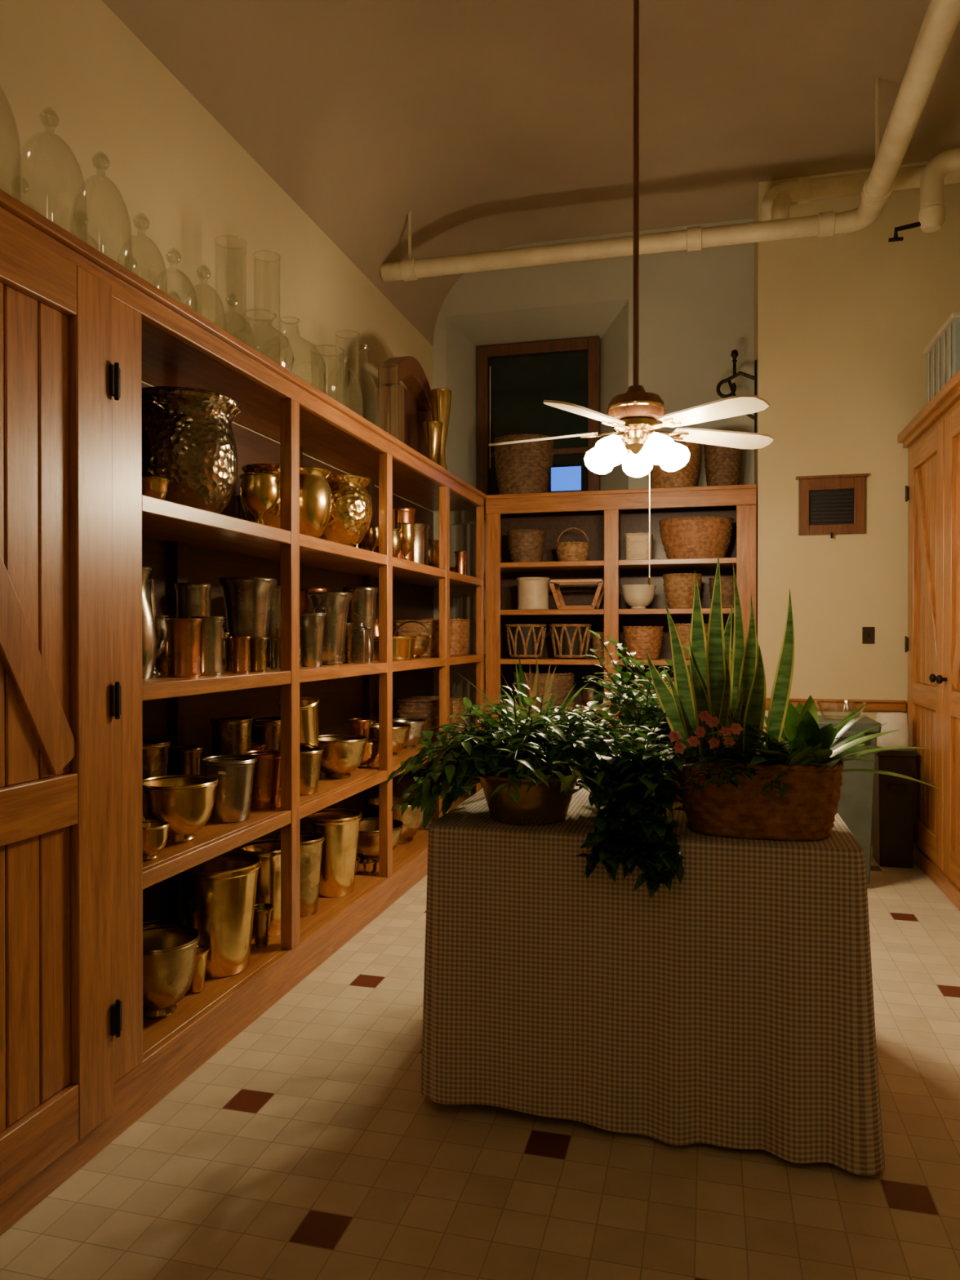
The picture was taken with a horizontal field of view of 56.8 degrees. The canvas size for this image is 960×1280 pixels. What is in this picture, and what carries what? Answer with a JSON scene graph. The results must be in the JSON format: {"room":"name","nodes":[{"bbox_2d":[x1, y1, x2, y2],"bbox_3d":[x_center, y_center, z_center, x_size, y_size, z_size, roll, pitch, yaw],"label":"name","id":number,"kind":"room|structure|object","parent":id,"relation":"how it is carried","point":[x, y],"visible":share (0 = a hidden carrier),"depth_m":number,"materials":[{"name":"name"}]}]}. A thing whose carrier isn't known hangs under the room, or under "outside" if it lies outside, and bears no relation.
{"room":"flower arranging room","nodes":[
{"label":"flower arranging room","id":0,"kind":"room"},
{"bbox_2d":[0,0,433,511],"bbox_3d":[-1.524,-0.969,3.668,0.150,4.900,9.550,0,0,14],"label":"wall","id":1,"kind":"structure","parent":0,"point":[172,162],"depth_m":3.95,"materials":[{"name":"beige paint"}]},
{"bbox_2d":[0,847,959,1279],"bbox_3d":[0.608,1.534,3.156,4.440,0.100,9.600,0,0,14],"label":"floor","id":2,"kind":"structure","parent":0,"point":[309,1145],"depth_m":2.45,"materials":[{"name":"tile"}]},
{"bbox_2d":[0,188,486,1235],"bbox_3d":[-1.004,0.179,4.067,0.649,2.600,7.230,0,0,14],"label":"tall cabinet","id":3,"kind":"object","parent":2,"relation":"on","point":[81,332],"visible":0.81,"depth_m":2.67,"materials":[{"name":"brown wood"}]},
{"bbox_2d":[142,566,157,679],"bbox_3d":[-1.205,-0.060,3.065,0.170,0.386,0.204,0,0,-22],"label":"pitcher","id":4,"kind":"object","parent":3,"relation":"on","point":[149,641],"visible":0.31,"depth_m":3.04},
{"bbox_2d":[142,475,169,499],"bbox_3d":[-1.114,-0.502,3.013,0.116,0.090,0.116,0,0,14],"label":"metal bowl","id":5,"kind":"object","parent":3,"relation":"in","point":[153,486],"visible":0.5,"depth_m":2.97,"materials":[{"name":"gold metal"}]},
{"bbox_2d":[142,738,171,779],"bbox_3d":[-1.316,0.559,3.463,0.210,0.324,0.210,0,0,14],"label":"stock pot","id":6,"kind":"object","parent":3,"relation":"on","point":[155,752],"visible":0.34,"depth_m":3.41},
{"bbox_2d":[142,819,170,860],"bbox_3d":[-1.099,0.666,2.942,0.140,0.114,0.140,0,0,14],"label":"brass bowl","id":7,"kind":"object","parent":3,"relation":"on","point":[155,832],"visible":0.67,"depth_m":2.91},
{"bbox_2d":[153,615,168,675],"bbox_3d":[-1.246,0.019,3.369,0.125,0.224,0.125,0,0,14],"label":"goblet","id":8,"kind":"object","parent":3,"relation":"in","point":[161,625],"visible":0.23,"depth_m":3.34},
{"bbox_2d":[142,924,199,1018],"bbox_3d":[-1.134,1.181,3.130,0.281,0.264,0.281,0,0,14],"label":"bowl","id":9,"kind":"object","parent":3,"relation":"in","point":[169,951],"visible":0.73,"depth_m":3.06,"materials":[{"name":"metal"}]},
{"bbox_2d":[142,774,218,843],"bbox_3d":[-1.092,0.615,3.209,0.281,0.214,0.281,0,0,14],"label":"brass bowl","id":10,"kind":"object","parent":3,"relation":"on","point":[187,802],"visible":0.82,"depth_m":3.12,"materials":[{"name":"metal"}]},
{"bbox_2d":[164,617,203,677],"bbox_3d":[-1.070,0.028,3.210,0.130,0.209,0.130,0,0,14],"label":"copper mug","id":11,"kind":"object","parent":3,"relation":"on","point":[184,635],"visible":1,"depth_m":3.16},
{"bbox_2d":[170,745,204,774],"bbox_3d":[-1.240,0.587,3.757,0.136,0.265,0.136,0,0,14],"label":"pail","id":12,"kind":"object","parent":3,"relation":"in","point":[186,759],"visible":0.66,"depth_m":3.71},
{"bbox_2d":[142,386,241,513],"bbox_3d":[-1.146,-0.691,3.433,0.429,0.464,0.429,0,0,-31],"label":"vase","id":13,"kind":"object","parent":3,"relation":"in","point":[188,440],"visible":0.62,"depth_m":3.27,"materials":[{"name":"brown metal"}]},
{"bbox_2d":[173,582,213,618],"bbox_3d":[-1.192,-0.052,3.696,0.156,0.364,0.156,0,0,14],"label":"vase","id":14,"kind":"object","parent":3,"relation":"on","point":[193,599],"visible":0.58,"depth_m":3.64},
{"bbox_2d":[189,945,209,993],"bbox_3d":[-1.059,1.234,3.317,0.094,0.156,0.094,0,0,14],"label":"vase","id":15,"kind":"object","parent":3,"relation":"in","point":[197,983],"visible":0.66,"depth_m":3.29,"materials":[{"name":"gold metal"}]},
{"bbox_2d":[188,616,224,675],"bbox_3d":[-1.033,0.022,3.356,0.130,0.219,0.130,0,0,14],"label":"mug","id":16,"kind":"object","parent":3,"relation":"on","point":[211,627],"visible":0.75,"depth_m":3.31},
{"bbox_2d":[177,851,261,978],"bbox_3d":[-1.046,1.098,3.550,0.333,0.424,0.333,0,0,14],"label":"vase","id":17,"kind":"object","parent":3,"relation":"on","point":[218,894],"visible":0.81,"depth_m":3.44,"materials":[{"name":"metal"}]},
{"bbox_2d":[200,755,257,822],"bbox_3d":[-1.009,0.598,3.570,0.220,0.244,0.290,0,0,14],"label":"vase","id":18,"kind":"object","parent":3,"relation":"on","point":[234,774],"visible":0.98,"depth_m":3.49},
{"bbox_2d":[209,715,253,755],"bbox_3d":[-1.109,0.534,3.964,0.189,0.369,0.189,0,0,14],"label":"metal canister","id":19,"kind":"object","parent":3,"relation":"in","point":[231,735],"visible":0.58,"depth_m":3.89,"materials":[{"name":"gold metal"}]},
{"bbox_2d":[230,636,250,673],"bbox_3d":[-0.949,0.058,3.520,0.080,0.144,0.080,0,0,14],"label":"copper cup","id":20,"kind":"object","parent":3,"relation":"in","point":[240,645],"visible":1,"depth_m":3.49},
{"bbox_2d":[217,577,276,668],"bbox_3d":[-1.049,-0.074,4.010,0.259,0.404,0.259,0,0,14],"label":"vase","id":21,"kind":"object","parent":3,"relation":"on","point":[247,601],"visible":0.62,"depth_m":3.92,"materials":[{"name":"metal"}]},
{"bbox_2d":[249,637,267,671],"bbox_3d":[-0.914,0.060,3.656,0.080,0.139,0.080,0,0,14],"label":"copper cup","id":22,"kind":"object","parent":3,"relation":"in","point":[257,645],"visible":0.94,"depth_m":3.63,"materials":[{"name":"gold metal"}]},
{"bbox_2d":[237,839,280,936],"bbox_3d":[-0.962,1.116,3.994,0.250,0.384,0.250,0,0,14],"label":"vase","id":23,"kind":"object","parent":3,"relation":"on","point":[268,878],"visible":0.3,"depth_m":3.91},
{"bbox_2d":[239,472,279,524],"bbox_3d":[-0.921,-0.573,3.706,0.164,0.224,0.164,0,0,14],"label":"goblet","id":24,"kind":"object","parent":3,"relation":"on","point":[259,491],"visible":0.79,"depth_m":3.65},
{"bbox_2d":[240,463,279,528],"bbox_3d":[-0.952,-0.619,4.024,0.260,0.314,0.260,0,0,14],"label":"brass pot","id":25,"kind":"object","parent":3,"relation":"in","point":[272,518],"visible":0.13,"depth_m":3.92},
{"bbox_2d":[243,750,280,808],"bbox_3d":[-0.932,0.602,3.828,0.170,0.234,0.170,0,0,14],"label":"copper pot","id":26,"kind":"object","parent":3,"relation":"on","point":[267,771],"visible":0.84,"depth_m":3.77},
{"bbox_2d":[253,902,273,946],"bbox_3d":[-0.936,1.226,3.804,0.102,0.166,0.102,0,0,14],"label":"vase","id":27,"kind":"object","parent":3,"relation":"in","point":[263,911],"visible":0.82,"depth_m":3.78,"materials":[{"name":"gold metal"}]},
{"bbox_2d":[250,716,280,784],"bbox_3d":[-1.056,0.554,4.428,0.230,0.324,0.230,0,0,14],"label":"stock pot","id":28,"kind":"object","parent":3,"relation":"on","point":[267,730],"visible":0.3,"depth_m":4.33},
{"bbox_2d":[266,586,280,666],"bbox_3d":[-1.003,-0.066,4.308,0.216,0.384,0.216,0,0,14],"label":"vase","id":29,"kind":"object","parent":3,"relation":"on","point":[274,625],"visible":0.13,"depth_m":4.23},
{"bbox_2d":[268,636,280,669],"bbox_3d":[-0.887,0.058,3.915,0.088,0.141,0.088,0,0,14],"label":"metal canister","id":30,"kind":"object","parent":3,"relation":"in","point":[275,642],"visible":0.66,"depth_m":3.88,"materials":[{"name":"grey metal"}]},
{"bbox_2d":[275,831,324,917],"bbox_3d":[-0.863,1.125,4.257,0.230,0.364,0.230,0,0,14],"label":"vase","id":31,"kind":"object","parent":3,"relation":"on","point":[310,842],"visible":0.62,"depth_m":4.19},
{"bbox_2d":[299,746,324,795],"bbox_3d":[-0.835,0.615,4.165,0.200,0.204,0.200,0,0,14],"label":"planter","id":32,"kind":"object","parent":3,"relation":"on","point":[309,760],"visible":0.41,"depth_m":4.10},
{"bbox_2d":[278,695,319,751],"bbox_3d":[-0.836,0.390,4.138,0.203,0.256,0.188,0,0,-44],"label":"vase","id":33,"kind":"object","parent":32,"relation":"on","point":[308,704],"visible":0.62,"depth_m":4.11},
{"bbox_2d":[299,613,326,666],"bbox_3d":[-0.806,-0.001,4.249,0.139,0.256,0.139,0,0,14],"label":"pail","id":34,"kind":"object","parent":3,"relation":"in","point":[312,624],"visible":0.89,"depth_m":4.20,"materials":[{"name":"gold metal"}]},
{"bbox_2d":[299,587,328,613],"bbox_3d":[-0.929,-0.081,4.900,0.192,0.409,0.192,0,0,14],"label":"metal canister","id":35,"kind":"object","parent":3,"relation":"in","point":[304,602],"visible":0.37,"depth_m":4.82,"materials":[{"name":"orange metal"}]},
{"bbox_2d":[299,466,332,537],"bbox_3d":[-0.857,-0.664,4.350,0.260,0.328,0.260,0,0,14],"label":"brass jardiniere","id":36,"kind":"object","parent":3,"relation":"on","point":[315,491],"visible":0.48,"depth_m":4.26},
{"bbox_2d":[306,591,352,665],"bbox_3d":[-0.764,-0.057,4.515,0.227,0.364,0.239,0,0,14],"label":"vase","id":37,"kind":"object","parent":3,"relation":"on","point":[335,605],"visible":0.82,"depth_m":4.44,"materials":[{"name":"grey metal"}]},
{"bbox_2d":[303,808,362,897],"bbox_3d":[-0.763,1.103,4.603,0.302,0.404,0.302,0,0,14],"label":"vase","id":38,"kind":"object","parent":3,"relation":"on","point":[340,827],"visible":0.79,"depth_m":4.50,"materials":[{"name":"metal"}]},
{"bbox_2d":[316,734,367,778],"bbox_3d":[-0.744,0.613,4.637,0.312,0.204,0.312,0,0,14],"label":"mixing bowl","id":39,"kind":"object","parent":3,"relation":"on","point":[342,754],"visible":0.8,"depth_m":4.53,"materials":[{"name":"gold metal"}]},
{"bbox_2d":[318,473,372,547],"bbox_3d":[-0.752,-0.663,4.756,0.350,0.394,0.370,0,0,14],"label":"vase","id":40,"kind":"object","parent":3,"relation":"in","point":[351,512],"visible":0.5,"depth_m":4.63,"materials":[{"name":"metal"}]},
{"bbox_2d":[342,622,353,662],"bbox_3d":[-0.747,0.016,4.809,0.119,0.215,0.119,0,0,14],"label":"metal canister","id":41,"kind":"object","parent":3,"relation":"in","point":[347,658],"visible":0.42,"depth_m":4.77,"materials":[{"name":"gold metal"}]},
{"bbox_2d":[346,718,371,738],"bbox_3d":[-0.720,0.593,5.295,0.144,0.238,0.144,0,0,14],"label":"pail","id":42,"kind":"object","parent":3,"relation":"in","point":[360,726],"visible":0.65,"depth_m":5.24,"materials":[{"name":"orange metal"}]},
{"bbox_2d":[342,586,377,661],"bbox_3d":[-0.689,-0.090,5.104,0.203,0.424,0.203,0,0,14],"label":"pail","id":43,"kind":"object","parent":3,"relation":"in","point":[362,606],"visible":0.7,"depth_m":5.03,"materials":[{"name":"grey metal"}]},
{"bbox_2d":[352,622,368,663],"bbox_3d":[-0.636,0.014,4.730,0.070,0.220,0.070,0,0,14],"label":"bottle","id":44,"kind":"object","parent":3,"relation":"on","point":[360,635],"visible":1,"depth_m":4.70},
{"bbox_2d":[357,738,378,767],"bbox_3d":[-0.648,0.641,5.005,0.230,0.144,0.230,0,0,14],"label":"brass bowl","id":45,"kind":"object","parent":3,"relation":"on","point":[371,756],"visible":0.39,"depth_m":4.93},
{"bbox_2d":[363,525,378,551],"bbox_3d":[-0.609,-0.553,5.008,0.108,0.172,0.108,0,0,14],"label":"goblet","id":46,"kind":"object","parent":3,"relation":"in","point":[371,540],"visible":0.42,"depth_m":4.97,"materials":[{"name":"gold metal"}]},
{"bbox_2d":[356,817,404,861],"bbox_3d":[-0.648,1.199,5.287,0.395,0.204,0.395,0,0,14],"label":"basin","id":47,"kind":"object","parent":3,"relation":"in","point":[368,835],"visible":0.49,"depth_m":5.17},
{"bbox_2d":[368,723,411,755],"bbox_3d":[-0.569,0.618,5.470,0.291,0.184,0.291,0,0,14],"label":"mixing bowl","id":48,"kind":"object","parent":3,"relation":"on","point":[400,731],"visible":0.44,"depth_m":5.39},
{"bbox_2d":[365,795,424,844],"bbox_3d":[-0.536,1.167,5.722,0.395,0.264,0.395,0,0,14],"label":"basin","id":49,"kind":"object","parent":3,"relation":"in","point":[412,820],"visible":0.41,"depth_m":5.61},
{"bbox_2d":[373,635,417,660],"bbox_3d":[-0.550,0.048,5.462,0.328,0.144,0.332,0,0,-30],"label":"pot","id":50,"kind":"object","parent":3,"relation":"in","point":[403,646],"visible":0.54,"depth_m":5.34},
{"bbox_2d":[392,506,415,561],"bbox_3d":[-0.502,-0.658,5.725,0.175,0.374,0.175,0,0,14],"label":"copper vase","id":51,"kind":"object","parent":3,"relation":"on","point":[400,514],"visible":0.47,"depth_m":5.66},
{"bbox_2d":[377,355,432,457],"bbox_3d":[-0.487,-1.517,6.016,0.120,0.769,0.820,0,0,14],"label":"wood frame","id":52,"kind":"object","parent":3,"relation":"on","point":[402,412],"visible":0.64,"depth_m":5.97,"materials":[{"name":"brown wood"}]},
{"bbox_2d":[395,522,415,559],"bbox_3d":[-0.465,-0.597,5.533,0.122,0.254,0.122,0,0,14],"label":"goblet","id":53,"kind":"object","parent":3,"relation":"in","point":[406,533],"visible":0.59,"depth_m":5.49,"materials":[{"name":"gold metal"}]},
{"bbox_2d":[392,718,426,749],"bbox_3d":[-0.482,0.616,5.809,0.270,0.184,0.270,0,0,14],"label":"mixing bowl","id":54,"kind":"object","parent":3,"relation":"on","point":[418,725],"visible":0.56,"depth_m":5.73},
{"bbox_2d":[394,620,431,657],"bbox_3d":[-0.443,-0.004,5.796,0.255,0.245,0.250,0,0,14],"label":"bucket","id":55,"kind":"object","parent":3,"relation":"on","point":[422,642],"visible":0.44,"depth_m":5.73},
{"bbox_2d":[392,768,439,830],"bbox_3d":[-0.446,1.118,6.267,0.417,0.356,0.457,0,0,14],"label":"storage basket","id":56,"kind":"object","parent":3,"relation":"in","point":[407,780],"visible":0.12,"depth_m":6.07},
{"bbox_2d":[413,523,429,564],"bbox_3d":[-0.461,-0.625,6.003,0.243,0.304,0.243,0,0,14],"label":"canister","id":57,"kind":"object","parent":3,"relation":"on","point":[421,530],"visible":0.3,"depth_m":5.92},
{"bbox_2d":[393,619,453,657],"bbox_3d":[-0.400,-0.012,6.280,0.377,0.256,0.417,0,0,14],"label":"storage basket","id":58,"kind":"object","parent":3,"relation":"in","point":[411,628],"visible":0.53,"depth_m":6.08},
{"bbox_2d":[394,695,453,742],"bbox_3d":[-0.395,0.558,6.302,0.377,0.296,0.417,0,0,14],"label":"storage basket","id":59,"kind":"object","parent":3,"relation":"in","point":[427,708],"visible":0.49,"depth_m":6.11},
{"bbox_2d":[422,420,443,464],"bbox_3d":[-0.311,-1.284,5.879,0.137,0.304,0.137,0,0,14],"label":"vase","id":60,"kind":"object","parent":3,"relation":"on","point":[433,430],"visible":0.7,"depth_m":5.84,"materials":[{"name":"gold metal"}]},
{"bbox_2d":[427,539,439,567],"bbox_3d":[-0.350,-0.595,6.200,0.144,0.199,0.144,0,0,14],"label":"brass urn","id":61,"kind":"object","parent":3,"relation":"in","point":[433,544],"visible":0.44,"depth_m":6.14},
{"bbox_2d":[430,388,451,470],"bbox_3d":[-0.266,-1.415,6.052,0.147,0.564,0.147,0,0,14],"label":"vase","id":62,"kind":"object","parent":3,"relation":"on","point":[440,397],"visible":0.73,"depth_m":6.01,"materials":[{"name":"gold metal"}]},
{"bbox_2d":[419,617,470,655],"bbox_3d":[-0.263,-0.024,6.730,0.336,0.276,0.417,0,0,14],"label":"storage basket","id":63,"kind":"object","parent":3,"relation":"in","point":[460,630],"visible":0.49,"depth_m":6.57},
{"bbox_2d":[450,697,466,733],"bbox_3d":[-0.282,0.576,6.738,0.336,0.256,0.397,0,0,14],"label":"storage basket","id":64,"kind":"object","parent":3,"relation":"in","point":[456,710],"visible":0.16,"depth_m":6.60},
{"bbox_2d":[485,484,756,763],"bbox_3d":[1.099,0.163,6.991,2.032,2.600,0.595,0,0,14],"label":"shelving unit","id":65,"kind":"object","parent":2,"relation":"on","point":[605,517],"visible":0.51,"depth_m":6.95,"materials":[{"name":"brown wood"}]},
{"bbox_2d":[493,433,554,494],"bbox_3d":[0.354,-1.376,7.152,0.486,0.476,0.458,0,0,9],"label":"basket","id":66,"kind":"object","parent":65,"relation":"on","point":[521,468],"visible":0.88,"depth_m":6.97,"materials":[{"name":"wicker"}]},
{"bbox_2d":[504,624,546,657],"bbox_3d":[0.365,0.006,7.084,0.334,0.262,0.334,0,0,14],"label":"basket","id":67,"kind":"object","parent":65,"relation":"on","point":[526,640],"visible":0.99,"depth_m":6.97,"materials":[{"name":"beige wicker"}]},
{"bbox_2d":[506,528,546,562],"bbox_3d":[0.373,-0.741,7.109,0.316,0.265,0.316,0,0,14],"label":"round wicker basket","id":68,"kind":"object","parent":65,"relation":"on","point":[524,544],"visible":0.96,"depth_m":6.99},
{"bbox_2d":[515,577,550,609],"bbox_3d":[0.423,-0.365,7.067,0.272,0.254,0.272,0,0,14],"label":"canister","id":69,"kind":"object","parent":65,"relation":"on","point":[532,592],"visible":0.9,"depth_m":6.96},
{"bbox_2d":[512,671,574,705],"bbox_3d":[0.509,0.384,7.081,0.496,0.256,0.357,0,0,19],"label":"wicker basket","id":70,"kind":"object","parent":65,"relation":"on","point":[563,682],"visible":0.56,"depth_m":6.93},
{"bbox_2d":[551,466,582,492],"bbox_3d":[0.673,-1.242,6.910,0.240,0.210,0.090,0,0,14],"label":"screen","id":71,"kind":"object","parent":65,"relation":"on","point":[567,478],"visible":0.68,"depth_m":6.89,"materials":[{"name":"blue"}]},
{"bbox_2d":[549,623,591,657],"bbox_3d":[0.714,0.007,6.994,0.334,0.262,0.334,0,0,14],"label":"basket","id":72,"kind":"object","parent":65,"relation":"on","point":[568,640],"visible":1,"depth_m":6.88,"materials":[{"name":"beige wicker"}]},
{"bbox_2d":[555,527,590,561],"bbox_3d":[0.728,-0.746,6.966,0.274,0.276,0.236,0,0,5],"label":"basket","id":73,"kind":"object","parent":65,"relation":"on","point":[566,551],"visible":0.96,"depth_m":6.88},
{"bbox_2d":[548,578,604,608],"bbox_3d":[0.774,-0.355,6.987,0.428,0.235,0.264,0,0,14],"label":"caddy","id":74,"kind":"object","parent":65,"relation":"on","point":[599,593],"visible":0.83,"depth_m":6.89,"materials":[{"name":"brown wood"}]},
{"bbox_2d":[591,631,604,658],"bbox_3d":[0.965,0.040,7.085,0.150,0.214,0.212,0,0,14],"label":"wicker basket","id":75,"kind":"object","parent":65,"relation":"on","point":[597,643],"visible":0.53,"depth_m":7.00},
{"bbox_2d":[624,532,653,559],"bbox_3d":[1.235,-0.714,6.887,0.213,0.214,0.254,0,0,14],"label":"canister","id":76,"kind":"object","parent":65,"relation":"on","point":[637,544],"visible":0.91,"depth_m":6.77,"materials":[{"name":"white ceramic"}]},
{"bbox_2d":[621,584,656,608],"bbox_3d":[1.222,-0.329,6.840,0.270,0.184,0.270,0,0,14],"label":"ceramic bowl","id":77,"kind":"object","parent":65,"relation":"on","point":[636,596],"visible":0.94,"depth_m":6.75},
{"bbox_2d":[622,626,663,659],"bbox_3d":[1.264,0.020,6.883,0.316,0.255,0.316,0,0,14],"label":"round wicker basket","id":78,"kind":"object","parent":65,"relation":"on","point":[637,639],"visible":0.91,"depth_m":6.76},
{"bbox_2d":[648,440,701,488],"bbox_3d":[1.497,-1.315,6.857,0.420,0.356,0.454,0,0,32],"label":"wicker hamper","id":79,"kind":"object","parent":65,"relation":"on","point":[686,476],"visible":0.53,"depth_m":6.69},
{"bbox_2d":[662,573,702,608],"bbox_3d":[1.544,-0.369,6.767,0.296,0.265,0.295,0,0,14],"label":"round wicker basket","id":80,"kind":"object","parent":65,"relation":"on","point":[679,588],"visible":0.88,"depth_m":6.66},
{"bbox_2d":[674,622,708,659],"bbox_3d":[1.612,0.011,6.792,0.316,0.275,0.316,0,0,14],"label":"round wicker basket","id":81,"kind":"object","parent":65,"relation":"on","point":[682,629],"visible":0.24,"depth_m":6.67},
{"bbox_2d":[658,515,733,559],"bbox_3d":[1.657,-0.764,6.797,0.559,0.316,0.398,0,0,14],"label":"wicker basket","id":82,"kind":"object","parent":65,"relation":"on","point":[691,537],"visible":0.94,"depth_m":6.65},
{"bbox_2d":[708,577,736,608],"bbox_3d":[1.864,-0.353,6.726,0.252,0.234,0.291,0,0,20],"label":"round wicker basket","id":83,"kind":"object","parent":65,"relation":"on","point":[726,583],"visible":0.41,"depth_m":6.60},
{"bbox_2d":[703,430,742,485],"bbox_3d":[1.864,-1.355,6.803,0.296,0.436,0.335,0,0,25],"label":"wicker hamper","id":84,"kind":"object","parent":65,"relation":"on","point":[722,467],"visible":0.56,"depth_m":6.68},
{"bbox_2d":[817,715,881,884],"bbox_3d":[2.200,0.976,5.419,0.389,0.989,0.474,0,0,14],"label":"trash bin","id":85,"kind":"object","parent":2,"relation":"on","point":[855,808],"visible":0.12,"depth_m":5.23,"materials":[{"name":"grey plastic"}]},
{"bbox_2d":[871,746,917,867],"bbox_3d":[2.721,1.089,5.856,0.240,0.759,0.330,0,0,14],"label":"trash can","id":86,"kind":"object","parent":2,"relation":"on","point":[893,815],"visible":0.79,"depth_m":5.72,"materials":[{"name":"plastic"}]},
{"bbox_2d":[875,711,908,746],"bbox_3d":[2.717,0.593,5.859,0.196,0.229,0.130,0,0,14],"label":"paper bag","id":87,"kind":"object","parent":86,"relation":"on","point":[894,721],"visible":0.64,"depth_m":5.80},
{"bbox_2d":[897,368,959,911],"bbox_3d":[2.692,0.029,4.107,0.663,2.900,4.180,0,0,14],"label":"storage cabinet","id":88,"kind":"object","parent":2,"relation":"on","point":[931,438],"visible":0.87,"depth_m":5.34,"materials":[{"name":"brown wood"}]},
{"bbox_2d":[922,311,959,404],"bbox_3d":[3.037,-1.654,5.362,0.510,0.448,0.720,0,0,14],"label":"crate","id":89,"kind":"object","parent":88,"relation":"on","point":[942,353],"visible":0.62,"depth_m":5.32,"materials":[{"name":"beige wood"}]},
{"bbox_2d":[102,0,959,346],"bbox_3d":[0.595,-2.991,3.084,4.540,0.950,9.700,0,0,14],"label":"ceiling","id":90,"kind":"structure","parent":0,"point":[499,124],"depth_m":5.32,"materials":[{"name":"paint"}]},
{"bbox_2d":[488,0,773,585],"bbox_3d":[0.724,-1.792,4.365,1.417,3.058,1.442,0,0,14],"label":"ceiling fan","id":91,"kind":"object","parent":90,"relation":"hanging from","point":[635,414],"depth_m":4.29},
{"bbox_2d":[380,0,959,281],"bbox_3d":[-0.024,-2.941,2.400,3.344,0.744,7.664,0,0,14],"label":"pipe","id":92,"kind":"object","parent":90,"relation":"attached to","point":[941,20],"visible":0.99,"depth_m":5.69,"materials":[{"name":"metal"}]},
{"bbox_2d":[433,217,754,791],"bbox_3d":[0.951,-0.990,7.625,2.660,4.900,0.550,0,0,14],"label":"wall","id":93,"kind":"structure","parent":0,"point":[696,308],"depth_m":7.38,"materials":[{"name":"paint"}]},
{"bbox_2d":[476,336,600,519],"bbox_3d":[0.518,-1.866,7.903,1.100,1.550,0.100,0,0,14],"label":"window","id":94,"kind":"structure","parent":93,"relation":"in","point":[514,380],"depth_m":7.89,"materials":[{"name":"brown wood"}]},
{"bbox_2d":[677,752,844,840],"bbox_3d":[0.860,0.471,2.746,0.488,0.226,0.356,0,0,15],"label":"basket","id":95,"kind":"object","parent":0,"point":[807,811],"depth_m":2.59,"materials":[{"name":"wicker"}]},
{"bbox_2d":[754,161,959,743],"bbox_3d":[3.011,-0.986,6.824,1.730,4.900,1.170,0,0,14],"label":"wall","id":96,"kind":"structure","parent":0,"point":[844,323],"depth_m":6.33,"materials":[{"name":"beige paint"}]},
{"bbox_2d":[716,349,756,432],"bbox_3d":[1.927,-1.860,6.671,0.290,0.650,0.060,0,0,14],"label":"iron bracket","id":97,"kind":"object","parent":96,"relation":"attached to","point":[734,354],"visible":0.97,"depth_m":6.66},
{"bbox_2d":[795,473,867,538],"bbox_3d":[2.504,-0.948,6.321,0.480,0.451,0.057,0,0,14],"label":"air vent","id":98,"kind":"object","parent":96,"relation":"in","point":[828,504],"visible":1,"depth_m":6.33,"materials":[{"name":"brown wood"}]},
{"bbox_2d":[765,697,906,711],"bbox_3d":[2.510,0.459,6.333,0.970,0.075,0.045,0,0,14],"label":"trim","id":99,"kind":"structure","parent":96,"relation":"attached to","point":[837,704],"depth_m":6.29,"materials":[{"name":"brown wood"}]},
{"bbox_2d":[760,164,959,221],"bbox_3d":[2.736,-3.014,6.067,1.548,0.304,0.392,0,0,14],"label":"ceiling pipe","id":100,"kind":"object","parent":96,"relation":"attached to","point":[776,202],"visible":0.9,"depth_m":6.00,"materials":[{"name":"metal"}]},
{"bbox_3d":[2.607,-0.961,2.109,0.150,4.900,8.600,0,0,14],"label":"wall","id":101,"kind":"structure","parent":0,"visible":0},
{"bbox_2d":[888,147,959,242],"bbox_3d":[2.910,-2.694,5.327,0.840,0.515,0.146,0,0,14],"label":"ceiling pipe","id":102,"kind":"object","parent":101,"relation":"attached to","point":[931,215],"visible":1,"depth_m":5.32,"materials":[{"name":"beige metal"}]},
{"bbox_3d":[0.584,1.038,3.144,1.240,0.892,0.990,0,0,14],"label":"table","id":103,"kind":"object","parent":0,"visible":0},
{"bbox_2d":[420,778,884,1175],"bbox_3d":[0.582,1.030,3.163,1.458,0.892,1.196,0,0,14],"label":"tablecloth","id":104,"kind":"object","parent":103,"relation":"on","point":[731,1006],"visible":0.88,"depth_m":2.62,"materials":[{"name":"fabric"}]},
{"bbox_2d":[385,682,658,829],"bbox_3d":[0.176,0.380,2.939,0.894,0.492,0.876,0,0,-33],"label":"potted plant","id":105,"kind":"object","parent":104,"relation":"on","point":[523,778],"visible":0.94,"depth_m":2.80,"materials":[{"name":"green plant"}]},
{"bbox_2d":[448,653,609,732],"bbox_3d":[0.215,0.314,3.550,0.691,0.533,0.718,0,0,14],"label":"potted plant","id":106,"kind":"object","parent":104,"relation":"on","point":[535,690],"visible":0.25,"depth_m":3.61,"materials":[{"name":"green plant"}]},
{"bbox_2d":[564,710,692,898],"bbox_3d":[0.465,0.475,2.762,0.418,0.527,0.471,0,0,14],"label":"ivy","id":107,"kind":"object","parent":104,"relation":"on","point":[637,812],"visible":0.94,"depth_m":2.61,"materials":[{"name":"green plant"}]},
{"bbox_2d":[578,629,689,801],"bbox_3d":[0.657,0.270,3.291,0.721,0.623,0.596,0,0,-19],"label":"potted plant","id":108,"kind":"object","parent":104,"relation":"on","point":[647,708],"visible":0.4,"depth_m":3.23,"materials":[{"name":"green plant"}]},
{"bbox_2d":[645,551,940,840],"bbox_3d":[0.921,0.154,2.759,0.843,0.859,0.622,0,0,3],"label":"arrangement","id":109,"kind":"object","parent":104,"relation":"on","point":[734,784],"visible":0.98,"depth_m":2.69,"materials":[{"name":"plant"}]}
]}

